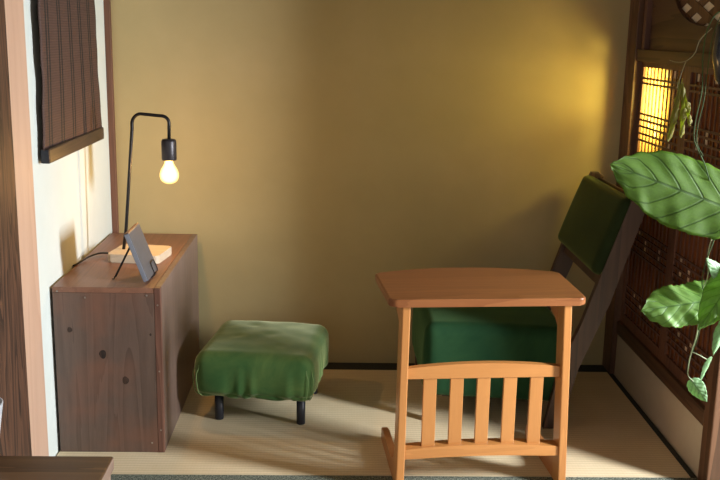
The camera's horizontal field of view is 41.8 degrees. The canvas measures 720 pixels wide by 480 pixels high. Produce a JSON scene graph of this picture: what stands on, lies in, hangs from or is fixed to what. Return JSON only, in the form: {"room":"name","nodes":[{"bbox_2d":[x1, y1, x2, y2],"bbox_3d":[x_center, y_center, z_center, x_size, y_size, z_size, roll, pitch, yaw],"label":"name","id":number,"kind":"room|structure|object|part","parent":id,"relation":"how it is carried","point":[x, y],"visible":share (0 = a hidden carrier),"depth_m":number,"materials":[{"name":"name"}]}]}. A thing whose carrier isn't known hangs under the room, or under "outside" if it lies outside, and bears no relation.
{"room":"japanese living room","nodes":[
{"label":"japanese living room","id":0,"kind":"room"},
{"bbox_2d":[23,0,111,455],"bbox_3d":[-0.926,-0.576,2.818,0.120,2.405,0.912,1,12,-2],"label":"wall","id":1,"kind":"structure","parent":0,"point":[72,193],"depth_m":2.73,"materials":[{"name":"white paint"}]},
{"bbox_2d":[0,0,31,455],"bbox_3d":[-0.919,-0.418,2.103,0.178,2.405,0.264,1,12,-2],"label":"wooden post","id":2,"kind":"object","parent":1,"relation":"attached to","point":[15,433],"depth_m":2.26,"materials":[{"name":"brown wood"}]},
{"bbox_2d":[4,0,48,455],"bbox_3d":[-0.906,-0.462,2.305,0.135,2.405,0.140,1,12,-2],"label":"trim","id":3,"kind":"structure","parent":1,"relation":"attached to","point":[14,9],"depth_m":2.40,"materials":[{"name":"brown wood"}]},
{"bbox_2d":[38,0,103,163],"bbox_3d":[-0.834,-0.999,2.663,0.045,1.495,0.680,1,12,-2],"label":"window blind","id":4,"kind":"object","parent":1,"relation":"attached to","point":[71,107],"visible":1,"depth_m":2.72,"materials":[{"name":"wood"}]},
{"bbox_2d":[103,0,118,232],"bbox_3d":[-0.867,-0.698,3.248,0.020,2.350,0.022,1,12,-2],"label":"trim","id":5,"kind":"structure","parent":1,"relation":"attached to","point":[107,3],"depth_m":3.30,"materials":[{"name":"red wood"}]},
{"bbox_2d":[111,0,630,364],"bbox_3d":[0.037,-0.672,3.339,2.072,2.405,0.100,1,12,-2],"label":"wall","id":6,"kind":"structure","parent":0,"point":[325,147],"depth_m":3.36,"materials":[{"name":"paint"}]},
{"bbox_2d":[641,0,652,49],"bbox_3d":[0.985,-1.218,3.050,0.046,1.180,0.025,1,12,-2],"label":"trim","id":7,"kind":"structure","parent":6,"relation":"attached to","point":[648,3],"depth_m":3.15,"materials":[{"name":"red wood"}]},
{"bbox_2d":[614,335,702,477],"bbox_3d":[0.974,0.521,3.099,0.060,0.213,0.930,1,12,-2],"label":"wall","id":8,"kind":"structure","parent":0,"point":[680,428],"depth_m":2.97,"materials":[{"name":"beige paint"}]},
{"bbox_2d":[602,0,644,373],"bbox_3d":[0.979,-0.665,3.262,0.083,2.350,0.100,1,12,-2],"label":"trim","id":9,"kind":"structure","parent":8,"relation":"attached to","point":[637,7],"depth_m":3.29,"materials":[{"name":"brown wood"}]},
{"bbox_2d":[620,62,687,360],"bbox_3d":[0.972,-0.112,3.110,0.028,0.925,0.435,1,12,-2],"label":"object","id":10,"kind":"structure","parent":8,"relation":"in","point":[647,264],"depth_m":3.12,"materials":[{"name":"brown wood"}]},
{"bbox_3d":[0.954,0.224,3.184,0.003,0.007,0.375,1,12,-2],"label":"lattice rail","id":11,"kind":"part","parent":10,"relation":"part of","materials":[{"name":"brown wood"}]},
{"bbox_3d":[0.955,0.203,3.179,0.003,0.007,0.375,1,12,-2],"label":"lattice rail","id":12,"kind":"part","parent":10,"relation":"part of","materials":[{"name":"brown wood"}]},
{"bbox_3d":[0.954,0.267,3.193,0.003,0.007,0.375,1,12,-2],"label":"lattice rail","id":13,"kind":"part","parent":10,"relation":"part of","materials":[{"name":"brown wood"}]},
{"bbox_3d":[0.954,0.246,3.188,0.003,0.007,0.375,1,12,-2],"label":"lattice rail","id":14,"kind":"part","parent":10,"relation":"part of","materials":[{"name":"brown wood"}]},
{"bbox_3d":[0.957,0.070,3.150,0.003,0.007,0.375,1,12,-2],"label":"lattice rail","id":15,"kind":"part","parent":10,"relation":"part of","materials":[{"name":"brown wood"}]},
{"bbox_3d":[0.958,0.048,3.145,0.003,0.007,0.375,1,12,-2],"label":"lattice rail","id":16,"kind":"part","parent":10,"relation":"part of","materials":[{"name":"brown wood"}]},
{"bbox_3d":[0.958,0.027,3.140,0.003,0.007,0.375,1,12,-2],"label":"lattice rail","id":17,"kind":"part","parent":10,"relation":"part of","materials":[{"name":"brown wood"}]},
{"bbox_3d":[0.959,0.005,3.135,0.003,0.007,0.375,1,12,-2],"label":"lattice rail","id":18,"kind":"part","parent":10,"relation":"part of","materials":[{"name":"brown wood"}]},
{"bbox_3d":[0.959,-0.014,3.131,0.003,0.007,0.375,1,12,-2],"label":"lattice rail","id":19,"kind":"part","parent":10,"relation":"part of","materials":[{"name":"brown wood"}]},
{"bbox_3d":[0.965,-0.307,3.067,0.003,0.007,0.375,1,12,-2],"label":"lattice rail","id":20,"kind":"part","parent":10,"relation":"part of","materials":[{"name":"brown wood"}]},
{"bbox_3d":[0.965,-0.329,3.062,0.003,0.007,0.375,1,12,-2],"label":"lattice rail","id":21,"kind":"part","parent":10,"relation":"part of","materials":[{"name":"brown wood"}]},
{"bbox_3d":[0.966,-0.352,3.057,0.003,0.007,0.375,1,12,-2],"label":"lattice rail","id":22,"kind":"part","parent":10,"relation":"part of","materials":[{"name":"brown wood"}]},
{"bbox_3d":[0.966,-0.373,3.052,0.003,0.007,0.375,1,12,-2],"label":"lattice rail","id":23,"kind":"part","parent":10,"relation":"part of","materials":[{"name":"brown wood"}]},
{"bbox_3d":[0.966,-0.393,3.048,0.003,0.007,0.375,1,12,-2],"label":"lattice rail","id":24,"kind":"part","parent":10,"relation":"part of","materials":[{"name":"brown wood"}]},
{"bbox_3d":[0.968,-0.493,3.026,0.003,0.007,0.375,1,12,-2],"label":"lattice rail","id":25,"kind":"part","parent":10,"relation":"part of","materials":[{"name":"brown wood"}]},
{"bbox_3d":[0.969,-0.510,3.022,0.003,0.007,0.375,1,12,-2],"label":"lattice rail","id":26,"kind":"part","parent":10,"relation":"part of","materials":[{"name":"brown wood"}]},
{"bbox_2d":[616,321,704,425],"bbox_3d":[0.978,0.405,3.022,0.071,0.047,0.830,1,12,-2],"label":"trim","id":27,"kind":"structure","parent":8,"relation":"on","point":[693,405],"depth_m":2.94,"materials":[{"name":"brown wood"}]},
{"bbox_2d":[636,49,713,68],"bbox_3d":[0.993,-0.540,2.813,0.077,0.040,0.830,1,12,-2],"label":"trim","id":28,"kind":"structure","parent":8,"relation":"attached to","point":[652,56],"depth_m":2.85,"materials":[{"name":"brown wood"}]},
{"bbox_2d":[649,0,719,52],"bbox_3d":[0.995,-0.951,2.723,0.017,0.800,0.830,1,12,-2],"label":"window","id":29,"kind":"structure","parent":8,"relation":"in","point":[676,25],"depth_m":2.87,"materials":[{"name":"brown wood"}]},
{"bbox_2d":[661,66,719,405],"bbox_3d":[0.983,-0.023,2.705,0.028,0.925,0.395,1,12,-2],"label":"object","id":30,"kind":"structure","parent":8,"relation":"in","point":[688,256],"depth_m":2.74,"materials":[{"name":"brown wood"}]},
{"bbox_3d":[0.968,0.138,2.740,0.003,0.007,0.335,1,12,-2],"label":"lattice rail","id":31,"kind":"part","parent":30,"relation":"part of","materials":[{"name":"brown wood"}]},
{"bbox_3d":[0.968,0.116,2.735,0.003,0.007,0.335,1,12,-2],"label":"lattice rail","id":32,"kind":"part","parent":30,"relation":"part of","materials":[{"name":"brown wood"}]},
{"bbox_3d":[0.964,0.357,2.788,0.003,0.007,0.335,1,12,-2],"label":"lattice rail","id":33,"kind":"part","parent":30,"relation":"part of","materials":[{"name":"brown wood"}]},
{"bbox_3d":[0.965,0.314,2.779,0.003,0.007,0.335,1,12,-2],"label":"lattice rail","id":34,"kind":"part","parent":30,"relation":"part of","materials":[{"name":"brown wood"}]},
{"bbox_3d":[0.964,0.335,2.783,0.003,0.007,0.335,1,12,-2],"label":"lattice rail","id":35,"kind":"part","parent":30,"relation":"part of","materials":[{"name":"brown wood"}]},
{"bbox_3d":[0.969,0.095,2.730,0.003,0.007,0.335,1,12,-2],"label":"lattice rail","id":36,"kind":"part","parent":30,"relation":"part of","materials":[{"name":"brown wood"}]},
{"bbox_3d":[0.965,0.292,2.774,0.003,0.007,0.335,1,12,-2],"label":"lattice rail","id":37,"kind":"part","parent":30,"relation":"part of","materials":[{"name":"brown wood"}]},
{"bbox_3d":[0.969,0.075,2.726,0.003,0.007,0.335,1,12,-2],"label":"lattice rail","id":38,"kind":"part","parent":30,"relation":"part of","materials":[{"name":"brown wood"}]},
{"bbox_3d":[0.975,-0.217,2.662,0.003,0.007,0.335,1,12,-2],"label":"lattice rail","id":39,"kind":"part","parent":30,"relation":"part of","materials":[{"name":"brown wood"}]},
{"bbox_3d":[0.975,-0.239,2.657,0.003,0.007,0.335,1,12,-2],"label":"lattice rail","id":40,"kind":"part","parent":30,"relation":"part of","materials":[{"name":"brown wood"}]},
{"bbox_3d":[0.976,-0.262,2.652,0.003,0.007,0.335,1,12,-2],"label":"lattice rail","id":41,"kind":"part","parent":30,"relation":"part of","materials":[{"name":"brown wood"}]},
{"bbox_3d":[0.976,-0.284,2.647,0.003,0.007,0.335,1,12,-2],"label":"lattice rail","id":42,"kind":"part","parent":30,"relation":"part of","materials":[{"name":"brown wood"}]},
{"bbox_3d":[0.976,-0.303,2.643,0.003,0.007,0.335,1,12,-2],"label":"lattice rail","id":43,"kind":"part","parent":30,"relation":"part of","materials":[{"name":"brown wood"}]},
{"bbox_3d":[0.978,-0.404,2.620,0.003,0.007,0.335,1,12,-2],"label":"lattice rail","id":44,"kind":"part","parent":30,"relation":"part of","materials":[{"name":"brown wood"}]},
{"bbox_3d":[0.979,-0.421,2.617,0.003,0.007,0.335,1,12,-2],"label":"lattice rail","id":45,"kind":"part","parent":30,"relation":"part of","materials":[{"name":"brown wood"}]},
{"bbox_2d":[697,320,719,479],"bbox_3d":[1.005,-0.442,2.377,0.068,2.405,0.065,1,12,-2],"label":"trim","id":46,"kind":"structure","parent":8,"relation":"attached to","point":[709,461],"depth_m":2.57,"materials":[{"name":"brown wood"}]},
{"bbox_2d":[610,11,719,401],"bbox_3d":[0.600,-0.049,1.780,0.279,0.745,0.100,1,12,-2],"label":"vine","id":47,"kind":"object","parent":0,"point":[681,192],"visible":1,"depth_m":1.77,"materials":[{"name":"green plant"}]},
{"bbox_3d":[0.600,-0.354,1.713,0.074,0.063,0.002,1,12,-2],"label":"stem","id":48,"kind":"part","parent":47,"relation":"part of","materials":[{"name":"green plant"}]},
{"bbox_3d":[0.650,0.219,1.841,0.016,0.124,0.003,1,12,-2],"label":"stem","id":49,"kind":"part","parent":47,"relation":"part of","materials":[{"name":"green plant"}]},
{"bbox_3d":[0.655,-0.077,1.786,0.079,0.692,0.025,1,12,-2],"label":"stem","id":50,"kind":"part","parent":47,"relation":"part of","materials":[{"name":"green plant"}]},
{"bbox_3d":[0.669,0.029,1.799,0.020,0.130,0.002,1,12,-2],"label":"stem","id":51,"kind":"part","parent":47,"relation":"part of","materials":[{"name":"green plant"}]},
{"bbox_3d":[0.638,-0.284,1.729,0.026,0.262,0.002,1,12,-2],"label":"stem","id":52,"kind":"part","parent":47,"relation":"part of","materials":[{"name":"green plant"}]},
{"bbox_2d":[712,24,719,84],"bbox_3d":[0.694,-0.335,1.719,0.100,0.115,0.100,1,12,-2],"label":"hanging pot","id":53,"kind":"object","parent":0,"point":[716,46],"depth_m":1.71,"materials":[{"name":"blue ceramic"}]},
{"bbox_3d":[-0.496,1.020,1.354,5.100,0.065,4.720,1,12,-2],"label":"floor","id":54,"kind":"structure","parent":0,"visible":0},
{"bbox_2d":[57,362,696,477],"bbox_3d":[0.028,0.586,3.091,1.825,0.055,0.918,1,12,-2],"label":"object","id":55,"kind":"structure","parent":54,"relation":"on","point":[609,434],"depth_m":2.90,"materials":[{"name":"beige wicker"}]},
{"bbox_2d":[52,233,199,451],"bbox_3d":[-0.725,0.298,3.049,0.302,0.497,0.727,1,12,-2],"label":"storage cabinet","id":56,"kind":"object","parent":55,"relation":"on","point":[127,349],"visible":0.97,"depth_m":2.72,"materials":[{"name":"brown wood"}]},
{"bbox_3d":[-0.726,0.382,2.706,0.284,0.481,0.016,1,12,-2],"label":"panel","id":57,"kind":"part","parent":56,"relation":"part of","materials":[{"name":"brown wood"}]},
{"bbox_3d":[-0.730,0.063,2.998,0.284,0.016,0.724,1,12,-2],"label":"panel","id":58,"kind":"part","parent":56,"relation":"part of","materials":[{"name":"brown wood"}]},
{"bbox_2d":[73,112,178,265],"bbox_3d":[-0.719,-0.164,2.922,0.308,0.459,0.205,1,12,-2],"label":"desk lamp","id":59,"kind":"object","parent":56,"relation":"on","point":[169,174],"visible":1,"depth_m":2.92,"materials":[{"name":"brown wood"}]},
{"bbox_3d":[-0.833,0.056,2.944,0.169,0.015,0.067,-11,17,-43],"label":"cord","id":60,"kind":"part","parent":59,"relation":"part of","materials":[{"name":"black rubber"}]},
{"bbox_2d":[161,138,176,160],"bbox_3d":[-0.593,-0.281,2.928,0.046,0.068,0.046,1,12,-2],"label":"socket","id":61,"kind":"object","parent":59,"relation":"attached to","point":[168,145],"depth_m":2.91,"materials":[{"name":"grey metal"}]},
{"bbox_3d":[-0.595,-0.213,2.943,0.061,0.077,0.061,1,12,-2],"label":"bulb","id":62,"kind":"part","parent":59,"relation":"part of","materials":[{"name":"white glass"}]},
{"bbox_2d":[112,248,157,278],"bbox_3d":[-0.652,0.060,2.747,0.143,0.116,0.056,-6,14,-30],"label":"wire stand","id":63,"kind":"object","parent":56,"relation":"on","point":[125,256],"visible":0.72,"depth_m":2.75,"materials":[{"name":"black metal"}]},
{"bbox_3d":[-0.687,0.061,2.722,0.060,0.106,0.007,-2,13,-15],"label":"leg","id":64,"kind":"part","parent":63,"relation":"part of","materials":[{"name":"black metal"}]},
{"bbox_3d":[-0.688,0.055,2.751,0.062,0.106,0.004,-4,14,-23],"label":"leg","id":65,"kind":"part","parent":63,"relation":"part of","materials":[{"name":"black metal"}]},
{"bbox_3d":[-0.631,0.056,2.767,0.064,0.116,0.070,1,12,-2],"label":"support frame","id":66,"kind":"part","parent":63,"relation":"part of","materials":[{"name":"black metal"}]},
{"bbox_2d":[124,223,156,281],"bbox_3d":[-0.636,0.035,2.742,0.064,0.144,0.148,1,12,-2],"label":"tablet","id":67,"kind":"object","parent":56,"relation":"on","point":[136,241],"visible":0.98,"depth_m":2.71,"materials":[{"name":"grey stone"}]},
{"bbox_3d":[-0.583,0.298,3.062,0.018,0.497,0.709,1,12,-2],"label":"panel","id":68,"kind":"part","parent":56,"relation":"part of","materials":[{"name":"brown wood"}]},
{"bbox_2d":[193,320,328,424],"bbox_3d":[-0.312,0.424,3.091,0.390,0.248,0.402,2,12,6],"label":"footstool","id":69,"kind":"object","parent":55,"relation":"on","point":[266,360],"visible":1,"depth_m":2.91,"materials":[{"name":"green fabric"}]},
{"bbox_3d":[-0.446,0.522,2.992,0.028,0.094,0.028,2,12,6],"label":"leg","id":70,"kind":"part","parent":69,"relation":"part of","materials":[{"name":"black paint"}]},
{"bbox_3d":[-0.186,0.533,2.966,0.028,0.094,0.028,2,12,6],"label":"leg","id":71,"kind":"part","parent":69,"relation":"part of","materials":[{"name":"black paint"}]},
{"bbox_2d":[375,268,585,479],"bbox_3d":[0.313,0.379,2.667,0.536,0.542,0.352,0,12,-6],"label":"side table","id":72,"kind":"object","parent":55,"relation":"on","point":[404,290],"visible":1,"depth_m":2.53,"materials":[{"name":"brown wood"}]},
{"bbox_3d":[0.111,0.419,2.517,0.026,0.521,0.058,0,12,-6],"label":"leg","id":73,"kind":"part","parent":72,"relation":"part of","materials":[{"name":"brown wood"}]},
{"bbox_3d":[0.329,0.567,2.569,0.424,0.038,0.042,0,12,-6],"label":"rail","id":74,"kind":"part","parent":72,"relation":"part of","materials":[{"name":"brown wood"}]},
{"bbox_3d":[0.330,0.346,2.517,0.416,0.042,0.020,0,12,-6],"label":"rail","id":75,"kind":"part","parent":72,"relation":"part of","materials":[{"name":"brown wood"}]},
{"bbox_3d":[0.548,0.418,2.560,0.038,0.521,0.058,0,12,-6],"label":"leg","id":76,"kind":"part","parent":72,"relation":"part of","materials":[{"name":"brown wood"}]},
{"bbox_2d":[412,171,644,428],"bbox_3d":[0.523,0.175,3.134,0.659,0.748,0.505,1,12,-2],"label":"lounge chair","id":77,"kind":"object","parent":55,"relation":"on","point":[599,229],"visible":0.74,"depth_m":2.94,"materials":[{"name":"green fabric"}]},
{"bbox_3d":[0.421,0.337,3.167,0.459,0.264,0.468,1,12,-2],"label":"seat","id":78,"kind":"part","parent":77,"relation":"part of","materials":[{"name":"green fabric"}]},
{"bbox_3d":[0.708,0.125,3.374,0.273,0.748,0.024,1,12,-2],"label":"rail","id":79,"kind":"part","parent":77,"relation":"part of","materials":[{"name":"brown wood"}]},
{"bbox_3d":[0.742,0.081,3.119,0.029,0.038,0.457,1,12,-2],"label":"cross rail","id":80,"kind":"part","parent":77,"relation":"part of","materials":[{"name":"brown wood"}]},
{"bbox_3d":[0.720,0.229,2.904,0.273,0.748,0.024,1,12,-2],"label":"rail","id":81,"kind":"part","parent":77,"relation":"part of","materials":[{"name":"brown wood"}]},
{"bbox_3d":[0.760,-0.061,3.088,0.064,0.254,0.497,20,11,-6],"label":"backrest","id":82,"kind":"part","parent":77,"relation":"part of","materials":[{"name":"green fabric"}]},
{"bbox_3d":[0.842,-0.145,3.071,0.035,0.050,0.457,1,12,-2],"label":"cross rail","id":83,"kind":"part","parent":77,"relation":"part of","materials":[{"name":"brown wood"}]},
{"bbox_2d":[111,474,697,479],"bbox_3d":[0.550,0.790,2.208,2.632,0.055,0.915,1,12,-2],"label":"mat","id":84,"kind":"object","parent":54,"relation":"on","point":[113,476],"visible":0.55,"depth_m":2.62,"materials":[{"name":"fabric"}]},
{"bbox_2d":[0,456,113,479],"bbox_3d":[-0.943,0.664,1.826,0.824,0.300,0.498,1,12,-2],"label":"table","id":85,"kind":"object","parent":84,"relation":"on","point":[11,467],"visible":1,"depth_m":1.99,"materials":[{"name":"brown wood"}]},
{"bbox_2d":[0,398,2,427],"bbox_3d":[-0.784,0.409,1.949,0.096,0.151,0.096,1,12,-2],"label":"cup","id":86,"kind":"object","parent":85,"relation":"on","point":[1,399],"visible":1,"depth_m":1.94,"materials":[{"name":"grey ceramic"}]}
]}

